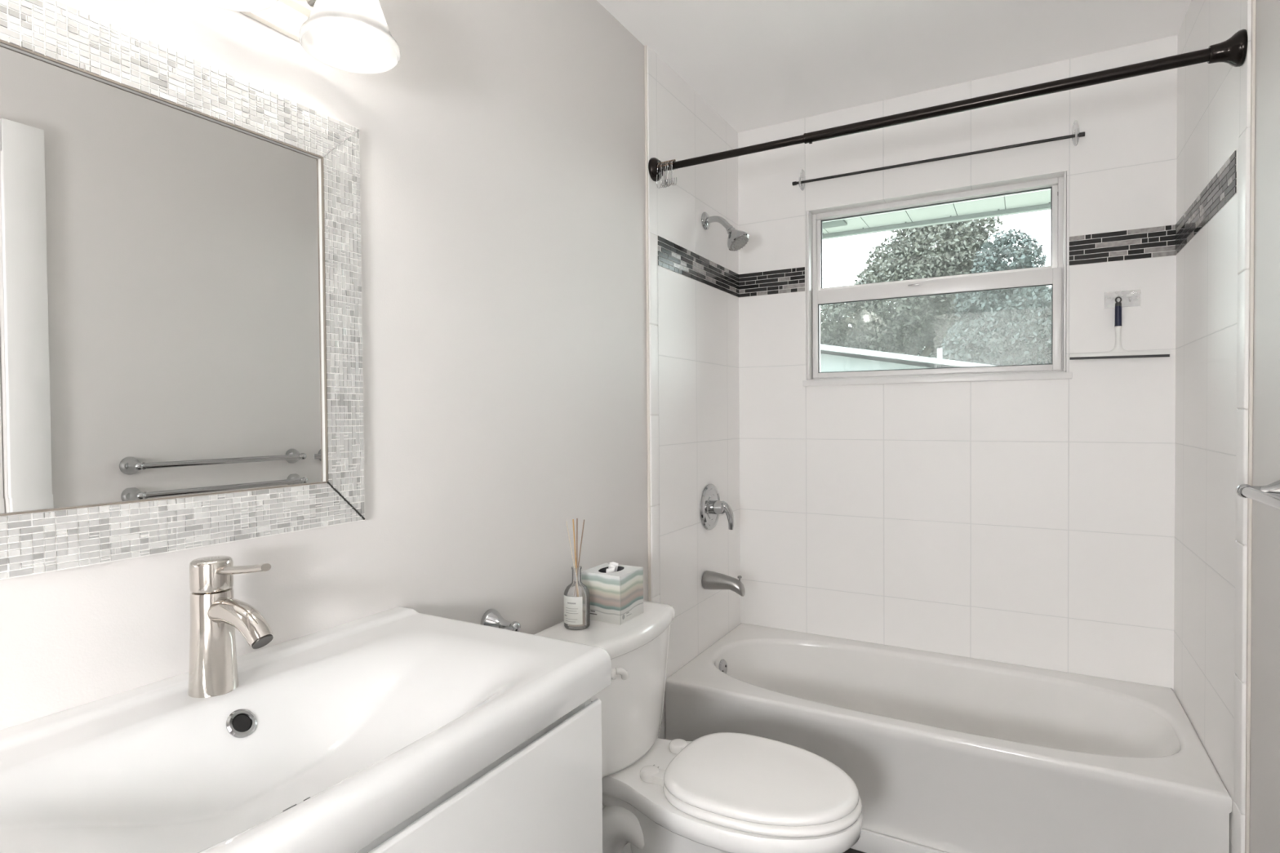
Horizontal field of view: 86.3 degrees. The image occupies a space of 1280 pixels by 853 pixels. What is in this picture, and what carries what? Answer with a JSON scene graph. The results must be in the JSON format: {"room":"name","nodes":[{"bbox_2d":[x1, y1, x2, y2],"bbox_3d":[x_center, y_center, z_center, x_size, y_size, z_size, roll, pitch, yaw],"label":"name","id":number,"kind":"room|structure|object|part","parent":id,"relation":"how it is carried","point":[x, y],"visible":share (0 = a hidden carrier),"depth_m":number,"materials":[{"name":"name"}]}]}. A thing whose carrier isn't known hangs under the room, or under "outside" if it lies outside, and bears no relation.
{"room":"bathroom","nodes":[
{"label":"bathroom","id":0,"kind":"room"},
{"bbox_2d":[0,0,740,739],"bbox_3d":[-0.425,0.017,1.562,0.136,2.492,3.250,0,1,29],"label":"wall","id":1,"kind":"structure","parent":0,"point":[550,330],"depth_m":1.63,"materials":[{"name":"paint"}]},
{"bbox_2d":[0,0,364,580],"bbox_3d":[-0.743,-0.178,0.870,0.022,0.721,0.908,0,1,29],"label":"wall mirror","id":2,"kind":"object","parent":1,"relation":"attached to","point":[181,314],"visible":1,"depth_m":0.97,"materials":[{"name":"silver mirror"}]},
{"bbox_2d":[195,0,399,74],"bbox_3d":[-0.597,-0.690,0.938,0.206,0.170,0.580,0,1,29],"label":"vanity light","id":3,"kind":"object","parent":1,"relation":"attached to","point":[352,36],"visible":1,"depth_m":1.12,"materials":[{"name":"white glass"}]},
{"bbox_3d":[-0.573,-0.668,0.925,0.151,0.126,0.151,0,1,29],"label":"lamp shade","id":4,"kind":"part","parent":3,"relation":"part of","materials":[{"name":"white glass"}]},
{"bbox_3d":[-0.674,-0.715,0.981,0.030,0.121,0.580,0,1,29],"label":"plate","id":5,"kind":"part","parent":3,"relation":"part of","materials":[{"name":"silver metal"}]},
{"bbox_3d":[-0.505,-0.743,1.126,0.132,0.062,0.052,0,1,29],"label":"lamp arm","id":6,"kind":"part","parent":3,"relation":"part of","materials":[{"name":"silver metal"}]},
{"bbox_3d":[-0.470,-0.672,1.108,0.151,0.126,0.151,0,1,29],"label":"lamp shade","id":7,"kind":"part","parent":3,"relation":"part of","materials":[{"name":"white glass"}]},
{"bbox_3d":[-0.470,-0.671,1.108,0.044,0.049,0.044,0,1,29],"label":"bulb","id":8,"kind":"part","parent":3,"relation":"part of","materials":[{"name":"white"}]},
{"bbox_2d":[480,608,520,631],"bbox_3d":[-0.352,0.458,1.498,0.088,0.062,0.225,0,1,29],"label":"toilet paper holder","id":9,"kind":"object","parent":1,"relation":"attached to","point":[491,617],"visible":0.38,"depth_m":1.56,"materials":[{"name":"silver metal"}]},
{"bbox_3d":[-0.320,0.456,1.573,0.070,0.062,0.062,0,1,29],"label":"post","id":10,"kind":"part","parent":9,"relation":"part of","materials":[{"name":"silver metal"}]},
{"bbox_3d":[0.227,-0.005,2.601,0.013,2.492,0.800,0,1,29],"label":"tile panel","id":11,"kind":"part","parent":1,"relation":"part of","materials":[{"name":"white tile"}]},
{"bbox_2d":[700,484,733,530],"bbox_3d":[0.314,0.314,2.643,0.097,0.180,0.180,0,1,29],"label":"shower valve","id":12,"kind":"object","parent":1,"relation":"attached to","point":[711,505],"visible":1,"depth_m":2.63,"materials":[{"name":"silver metal"}]},
{"bbox_3d":[0.319,0.342,2.641,0.085,0.112,0.054,0,1,29],"label":"lever handle","id":13,"kind":"part","parent":12,"relation":"part of","materials":[{"name":"silver metal"}]},
{"bbox_2d":[702,570,745,596],"bbox_3d":[0.320,0.596,2.593,0.157,0.081,0.072,0,1,29],"label":"tub spout","id":14,"kind":"object","parent":1,"relation":"attached to","point":[711,580],"visible":1,"depth_m":2.57,"materials":[{"name":"silver metal"}]},
{"bbox_2d":[701,212,749,250],"bbox_3d":[0.325,-0.742,2.577,0.177,0.164,0.088,0,1,29],"label":"shower","id":15,"kind":"object","parent":1,"relation":"attached to","point":[737,239],"visible":1,"depth_m":2.56,"materials":[{"name":"silver metal"}]},
{"bbox_3d":[0.298,-0.773,2.599,0.105,0.062,0.023,0,1,29],"label":"shower arm","id":16,"kind":"part","parent":15,"relation":"part of","materials":[{"name":"silver metal"}]},
{"bbox_2d":[648,29,1247,182],"bbox_3d":[0.697,-0.848,1.894,1.495,0.076,0.076,0,1,29],"label":"shower curtain rod","id":17,"kind":"object","parent":1,"relation":"attached to","point":[1233,51],"visible":0.92,"depth_m":1.75,"materials":[{"name":"brown metal"}]},
{"bbox_2d":[656,162,662,188],"bbox_3d":[0.066,-0.827,2.249,0.013,0.084,0.040,0,1,34],"label":"curtain ring","id":18,"kind":"object","parent":17,"relation":"hanging from","point":[657,166],"visible":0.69,"depth_m":2.24,"materials":[{"name":"silver metal"}]},
{"bbox_2d":[658,162,664,187],"bbox_3d":[0.073,-0.827,2.245,0.008,0.085,0.040,0,1,25],"label":"curtain ring","id":19,"kind":"object","parent":17,"relation":"hanging from","point":[660,162],"visible":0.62,"depth_m":2.23,"materials":[{"name":"silver metal"}]},
{"bbox_2d":[662,160,666,187],"bbox_3d":[0.084,-0.827,2.239,0.008,0.085,0.040,0,1,28],"label":"curtain ring","id":20,"kind":"object","parent":17,"relation":"hanging from","point":[663,166],"visible":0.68,"depth_m":2.23,"materials":[{"name":"silver metal"}]},
{"bbox_2d":[665,160,670,186],"bbox_3d":[0.095,-0.827,2.233,0.014,0.084,0.040,0,1,29],"label":"curtain ring","id":21,"kind":"object","parent":17,"relation":"hanging from","point":[669,160],"visible":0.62,"depth_m":2.22,"materials":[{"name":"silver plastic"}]},
{"bbox_2d":[664,160,671,186],"bbox_3d":[0.093,-0.827,2.234,0.009,0.084,0.040,0,1,36],"label":"curtain ring","id":22,"kind":"object","parent":17,"relation":"hanging from","point":[666,161],"visible":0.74,"depth_m":2.22,"materials":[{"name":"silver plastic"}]},
{"bbox_2d":[666,160,671,186],"bbox_3d":[0.099,-0.827,2.231,0.014,0.084,0.040,0,1,40],"label":"curtain ring","id":23,"kind":"object","parent":17,"relation":"hanging from","point":[668,160],"visible":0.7,"depth_m":2.22,"materials":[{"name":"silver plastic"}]},
{"bbox_2d":[668,160,672,185],"bbox_3d":[0.105,-0.827,2.227,0.010,0.084,0.041,0,1,25],"label":"curtain ring","id":24,"kind":"object","parent":17,"relation":"hanging from","point":[670,160],"visible":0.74,"depth_m":2.21,"materials":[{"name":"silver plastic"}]},
{"bbox_2d":[670,159,675,185],"bbox_3d":[0.109,-0.827,2.225,0.008,0.085,0.040,0,1,25],"label":"curtain ring","id":25,"kind":"object","parent":17,"relation":"hanging from","point":[673,159],"visible":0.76,"depth_m":2.21,"materials":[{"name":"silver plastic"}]},
{"bbox_2d":[671,159,676,185],"bbox_3d":[0.113,-0.827,2.223,0.007,0.085,0.040,1,2,35],"label":"curtain ring","id":26,"kind":"object","parent":17,"relation":"hanging from","point":[674,160],"visible":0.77,"depth_m":2.21,"materials":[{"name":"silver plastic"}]},
{"bbox_2d":[843,848,865,852],"bbox_3d":[-0.028,1.327,0.615,1.802,0.100,4.840,0,1,29],"label":"floor","id":27,"kind":"structure","parent":0,"point":[849,851],"depth_m":2.00,"materials":[{"name":"black tile"}]},
{"bbox_2d":[355,697,602,852],"bbox_3d":[-0.456,0.856,0.909,0.480,0.838,0.837,0,1,29],"label":"vanity cabinet","id":28,"kind":"object","parent":27,"relation":"on","point":[544,795],"visible":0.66,"depth_m":0.96,"materials":[{"name":"white wood"}]},
{"bbox_2d":[0,606,611,852],"bbox_3d":[-0.465,0.423,0.887,0.490,0.114,0.829,0,1,29],"label":"washbasin","id":29,"kind":"object","parent":28,"relation":"in","point":[328,740],"visible":0.98,"depth_m":0.89,"materials":[{"name":"white ceramic"}]},
{"bbox_2d":[187,555,274,697],"bbox_3d":[-0.560,0.276,0.940,0.159,0.192,0.061,0,1,29],"label":"faucet","id":30,"kind":"object","parent":29,"relation":"on","point":[215,613],"visible":1,"depth_m":0.94,"materials":[{"name":"metal"}]},
{"bbox_3d":[-0.559,0.205,0.938,0.155,0.050,0.052,0,1,29],"label":"lever","id":31,"kind":"part","parent":30,"relation":"part of","materials":[{"name":"metal"}]},
{"bbox_3d":[-0.545,0.267,0.931,0.122,0.059,0.035,0,1,29],"label":"spout","id":32,"kind":"part","parent":30,"relation":"part of","materials":[{"name":"metal"}]},
{"bbox_2d":[533,600,862,852],"bbox_3d":[0.151,0.890,1.669,0.757,0.761,0.453,0,1,29],"label":"toilet","id":33,"kind":"object","parent":27,"relation":"on","point":[722,792],"visible":0.89,"depth_m":1.61,"materials":[{"name":"white ceramic"}]},
{"bbox_2d":[564,566,590,630],"bbox_3d":[-0.161,0.434,1.741,0.066,0.152,0.067,0,1,29],"label":"bottle","id":34,"kind":"object","parent":33,"relation":"on","point":[576,615],"visible":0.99,"depth_m":1.72,"materials":[{"name":"clear glass"}]},
{"bbox_2d":[566,521,579,596],"bbox_3d":[-0.167,0.351,1.731,0.042,0.225,0.002,-1,1,-30],"label":"reed","id":35,"kind":"object","parent":34,"relation":"on","point":[566,522],"visible":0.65,"depth_m":1.73,"materials":[{"name":"beige wood"}]},
{"bbox_2d":[572,519,578,596],"bbox_3d":[-0.163,0.349,1.736,0.017,0.228,0.003,-1,1,-34],"label":"reed","id":36,"kind":"object","parent":34,"relation":"on","point":[572,519],"visible":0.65,"depth_m":1.73,"materials":[{"name":"brown wood"}]},
{"bbox_2d":[576,518,577,596],"bbox_3d":[-0.161,0.348,1.738,0.003,0.230,0.013,-1,1,-24],"label":"reed","id":37,"kind":"object","parent":34,"relation":"on","point":[576,518],"visible":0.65,"depth_m":1.74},
{"bbox_2d":[573,519,584,596],"bbox_3d":[-0.157,0.350,1.743,0.034,0.225,0.003,-1,1,-16],"label":"reed","id":38,"kind":"object","parent":34,"relation":"on","point":[584,519],"visible":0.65,"depth_m":1.74,"materials":[{"name":"brown wood"}]},
{"bbox_3d":[-0.076,0.528,1.790,0.241,0.038,0.453,0,1,29],"label":"tank lid","id":39,"kind":"part","parent":33,"relation":"part of","materials":[{"name":"white ceramic"}]},
{"bbox_2d":[581,561,643,624],"bbox_3d":[-0.073,0.437,1.833,0.120,0.142,0.121,0,1,29],"label":"tissue box","id":40,"kind":"object","parent":33,"relation":"on","point":[615,589],"visible":0.98,"depth_m":1.79,"materials":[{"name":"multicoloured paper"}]},
{"bbox_3d":[-0.048,0.590,1.630,0.031,0.032,0.043,0,1,29],"label":"flush lever","id":41,"kind":"part","parent":33,"relation":"part of","materials":[{"name":"white plastic"}]},
{"bbox_3d":[-0.075,0.695,1.793,0.220,0.308,0.424,0,1,29],"label":"tank","id":42,"kind":"part","parent":33,"relation":"part of","materials":[{"name":"white ceramic"}]},
{"bbox_3d":[0.284,0.816,1.593,0.435,0.022,0.356,0,1,29],"label":"lid","id":43,"kind":"part","parent":33,"relation":"part of","materials":[{"name":"white plastic"}]},
{"bbox_3d":[0.287,0.838,1.592,0.442,0.019,0.364,0,1,29],"label":"seat","id":44,"kind":"part","parent":33,"relation":"part of","materials":[{"name":"white plastic"}]},
{"bbox_2d":[665,622,1231,852],"bbox_3d":[0.912,1.048,2.282,1.496,0.385,0.722,0,1,29],"label":"bathtub","id":45,"kind":"object","parent":27,"relation":"on","point":[945,753],"visible":0.93,"depth_m":2.04,"materials":[{"name":"white ceramic"}]},
{"bbox_3d":[0.314,0.923,2.604,0.020,0.069,0.068,0,1,29],"label":"overflow plate","id":46,"kind":"part","parent":45,"relation":"part of","materials":[{"name":"silver metal"}]},
{"bbox_2d":[850,828,946,852],"bbox_3d":[0.732,1.216,1.964,1.493,0.063,0.013,0,1,29],"label":"trim","id":47,"kind":"structure","parent":45,"relation":"attached to","point":[869,842],"depth_m":1.97,"materials":[{"name":"white paint"}]},
{"bbox_2d":[596,0,1191,132],"bbox_3d":[-0.048,-1.265,0.571,1.802,0.100,4.840,0,1,29],"label":"ceiling","id":48,"kind":"structure","parent":0,"point":[757,64],"depth_m":2.21,"materials":[{"name":"paint"}]},
{"bbox_2d":[737,35,1177,690],"bbox_3d":[1.114,-0.013,2.639,1.762,2.492,0.143,0,1,29],"label":"wall","id":49,"kind":"structure","parent":0,"point":[1030,523],"depth_m":2.48,"materials":[{"name":"white tile"}]},
{"bbox_2d":[822,189,1050,239],"bbox_3d":[1.141,-1.091,3.122,7.066,0.200,0.765,0,1,29],"label":"soffit","id":50,"kind":"structure","parent":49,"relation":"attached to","point":[1038,201],"depth_m":3.27,"materials":[{"name":"white paint"}]},
{"bbox_2d":[822,219,847,228],"bbox_3d":[0.915,-1.008,3.400,0.200,0.012,0.135,0,1,29],"label":"vent","id":51,"kind":"object","parent":50,"relation":"attached to","point":[842,222],"depth_m":3.38,"materials":[{"name":"white metal"}]},
{"bbox_2d":[802,171,1072,386],"bbox_3d":[1.103,-0.522,2.618,0.932,0.714,0.148,0,1,29],"label":"window","id":52,"kind":"structure","parent":49,"relation":"in","point":[1054,275],"depth_m":2.58,"materials":[{"name":"white plastic"}]},
{"bbox_3d":[1.099,-0.379,2.615,0.875,0.358,0.022,0,1,29],"label":"sash","id":53,"kind":"part","parent":52,"relation":"part of","materials":[{"name":"white plastic"}]},
{"bbox_3d":[1.085,-0.178,2.588,0.932,0.028,0.066,0,1,29],"label":"sill","id":54,"kind":"part","parent":52,"relation":"part of","materials":[{"name":"white plastic"}]},
{"bbox_3d":[1.117,-0.704,2.647,0.855,0.310,0.028,0,1,29],"label":"sash","id":55,"kind":"part","parent":52,"relation":"part of","materials":[{"name":"white plastic"}]},
{"bbox_3d":[0.654,-1.006,2.772,0.022,0.088,0.056,0,1,29],"label":"hook","id":56,"kind":"object","parent":49,"relation":"attached to","visible":0},
{"bbox_2d":[791,131,1084,185],"bbox_3d":[1.057,-0.985,2.537,1.000,0.020,0.015,0,1,29],"label":"curtain rod","id":57,"kind":"object","parent":56,"relation":"hanging from","point":[1080,134],"visible":1,"depth_m":2.50,"materials":[{"name":"black paint"}]},
{"bbox_2d":[1173,0,1279,852],"bbox_3d":[0.992,0.020,0.764,0.135,2.492,3.250,0,1,29],"label":"wall","id":58,"kind":"structure","parent":0,"point":[1227,585],"depth_m":1.60,"materials":[{"name":"paint"}]},
{"bbox_2d":[1235,479,1279,510],"bbox_3d":[1.047,0.130,1.051,0.079,0.060,0.636,0,1,29],"label":"towel bar","id":59,"kind":"object","parent":58,"relation":"attached to","point":[1268,495],"visible":1,"depth_m":1.27,"materials":[{"name":"silver metal"}]},
{"bbox_3d":[1.198,0.124,1.297,0.058,0.060,0.060,0,1,29],"label":"post","id":60,"kind":"part","parent":59,"relation":"part of","materials":[{"name":"silver metal"}]},
{"label":"outside","id":61,"kind":"structure","parent":0,"visible":0},
{"bbox_3d":[5.347,1.542,11.688,80.000,0.150,100.000,0,1,29],"label":"ground","id":62,"kind":"structure","parent":61,"visible":0},
{"bbox_2d":[820,216,1006,357],"bbox_3d":[7.629,-2.387,19.622,5.899,7.440,3.278,0,1,24],"label":"oak tree","id":63,"kind":"object","parent":62,"relation":"on","point":[915,323],"visible":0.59,"depth_m":18.72,"materials":[{"name":"green plant"}]},
{"bbox_2d":[820,344,1008,377],"bbox_3d":[4.745,-0.287,14.283,5.200,3.430,2.400,0,1,29],"label":"house","id":64,"kind":"structure","parent":62,"relation":"on","point":[833,358],"depth_m":13.35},
{"bbox_2d":[917,346,949,359],"bbox_3d":[10.020,-1.524,25.075,11.974,5.494,4.310,0,1,29],"label":"oak tree","id":65,"kind":"object","parent":62,"relation":"on","point":[931,354],"visible":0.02,"depth_m":23.59,"materials":[{"name":"green plant"}]},
{"bbox_2d":[940,227,1051,365],"bbox_3d":[8.626,-1.579,15.769,3.163,5.942,2.080,0,1,32],"label":"oak tree","id":66,"kind":"object","parent":62,"relation":"on","point":[1008,326],"visible":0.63,"depth_m":15.33,"materials":[{"name":"green plant"}]},
{"bbox_3d":[1.600,-0.424,2.264,0.100,0.054,0.024,0,1,29],"label":"plate","id":67,"kind":"object","parent":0,"visible":0},
{"bbox_2d":[1069,296,1170,359],"bbox_3d":[1.590,-0.328,2.270,0.275,0.206,0.020,0,1,29],"label":"squeegee","id":68,"kind":"object","parent":67,"relation":"hanging from","point":[1117,352],"visible":1,"depth_m":2.26,"materials":[{"name":"white plastic"}]},
{"bbox_3d":[1.589,-0.231,2.270,0.273,0.012,0.008,0,1,29],"label":"rubber blade","id":69,"kind":"part","parent":68,"relation":"part of","materials":[{"name":"black rubber"}]}
]}

